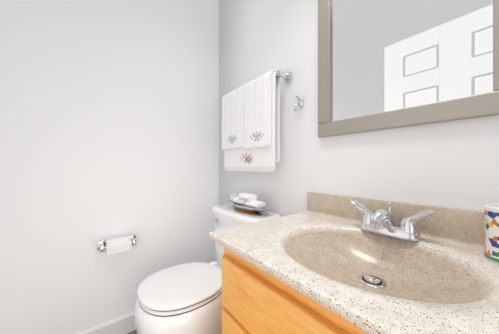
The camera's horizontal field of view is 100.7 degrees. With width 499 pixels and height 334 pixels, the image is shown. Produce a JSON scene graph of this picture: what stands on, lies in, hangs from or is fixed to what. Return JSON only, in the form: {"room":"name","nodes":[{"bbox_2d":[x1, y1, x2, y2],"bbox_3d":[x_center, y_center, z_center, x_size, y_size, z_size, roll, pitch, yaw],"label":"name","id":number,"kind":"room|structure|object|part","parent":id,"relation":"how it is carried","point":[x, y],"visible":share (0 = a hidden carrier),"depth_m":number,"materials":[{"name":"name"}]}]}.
{"room":"bathroom","nodes":[
{"label":"bathroom","id":0,"kind":"room"},
{"bbox_2d":[0,0,218,333],"bbox_3d":[-0.764,-0.482,1.360,1.420,3.030,0.100,0,0,-38],"label":"wall","id":1,"kind":"structure","parent":0,"point":[109,109],"depth_m":1.21,"materials":[{"name":"white paint"}]},
{"bbox_2d":[77,312,135,333],"bbox_3d":[-0.729,0.978,1.315,1.220,0.110,0.013,0,0,-38],"label":"baseboard","id":2,"kind":"structure","parent":1,"relation":"attached to","point":[125,324],"depth_m":1.25,"materials":[{"name":"white paint"}]},
{"bbox_2d":[97,235,135,254],"bbox_3d":[-0.773,0.458,1.222,0.199,0.088,0.106,0,0,-38],"label":"paper holder","id":3,"kind":"object","parent":1,"relation":"attached to","point":[125,243],"visible":1,"depth_m":1.19,"materials":[{"name":"silver metal"}]},
{"bbox_2d":[219,0,498,216],"bbox_3d":[0.331,-0.482,1.007,0.123,3.030,1.800,0,0,-38],"label":"wall","id":4,"kind":"structure","parent":0,"point":[450,164],"depth_m":0.77,"materials":[{"name":"paint"}]},
{"bbox_2d":[222,70,291,171],"bbox_3d":[0.012,-0.240,1.265,0.109,0.537,0.545,0,0,-38],"label":"towel rail","id":5,"kind":"object","parent":4,"relation":"attached to","point":[251,111],"visible":1,"depth_m":1.17,"materials":[{"name":"white fabric"}]},
{"bbox_2d":[294,95,303,110],"bbox_3d":[0.239,-0.313,1.020,0.050,0.082,0.030,0,0,-38],"label":"robe hook","id":6,"kind":"object","parent":4,"relation":"attached to","point":[300,102],"depth_m":1.02,"materials":[{"name":"silver metal"}]},
{"bbox_3d":[0.493,-0.596,0.716,0.022,0.922,0.575,0,0,-38],"label":"mirror","id":7,"kind":"part","parent":4,"relation":"part of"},
{"bbox_3d":[-0.213,1.083,0.649,1.420,0.100,1.900,0,0,-38],"label":"floor","id":8,"kind":"structure","parent":0,"visible":0},
{"bbox_2d":[134,204,280,333],"bbox_3d":[-0.223,0.645,1.095,0.669,0.776,0.475,0,0,-38],"label":"toilet","id":9,"kind":"object","parent":8,"relation":"on","point":[185,298],"visible":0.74,"depth_m":0.95,"materials":[{"name":"white ceramic"}]},
{"bbox_2d":[230,194,237,199],"bbox_3d":[-0.103,0.220,1.412,0.058,0.073,0.058,0,0,-38],"label":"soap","id":10,"kind":"object","parent":9,"relation":"on","point":[231,195],"visible":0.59,"depth_m":1.39,"materials":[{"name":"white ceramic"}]},
{"bbox_2d":[227,193,271,214],"bbox_3d":[-0.014,0.204,1.209,0.141,0.104,0.384,0,0,-38],"label":"tray","id":11,"kind":"object","parent":9,"relation":"on","point":[244,202],"visible":1,"depth_m":1.15,"materials":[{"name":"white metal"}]},
{"bbox_2d":[209,192,498,333],"bbox_3d":[0.311,0.576,0.535,0.530,0.913,0.766,0,0,-38],"label":"vanity","id":12,"kind":"object","parent":8,"relation":"on","point":[315,270],"visible":0.98,"depth_m":0.54,"materials":[{"name":"stone"}]},
{"bbox_2d":[351,200,433,240],"bbox_3d":[0.410,0.162,0.635,0.133,0.098,0.221,0,0,-38],"label":"faucet","id":13,"kind":"object","parent":12,"relation":"on","point":[380,221],"visible":1,"depth_m":0.61,"materials":[{"name":"silver metal"}]},
{"bbox_2d":[483,204,498,263],"bbox_3d":[0.579,0.149,0.453,0.088,0.123,0.088,0,0,-38],"label":"ceramic jar","id":14,"kind":"object","parent":12,"relation":"on","point":[491,248],"visible":1,"depth_m":0.46,"materials":[{"name":"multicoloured ceramic"}]}
]}

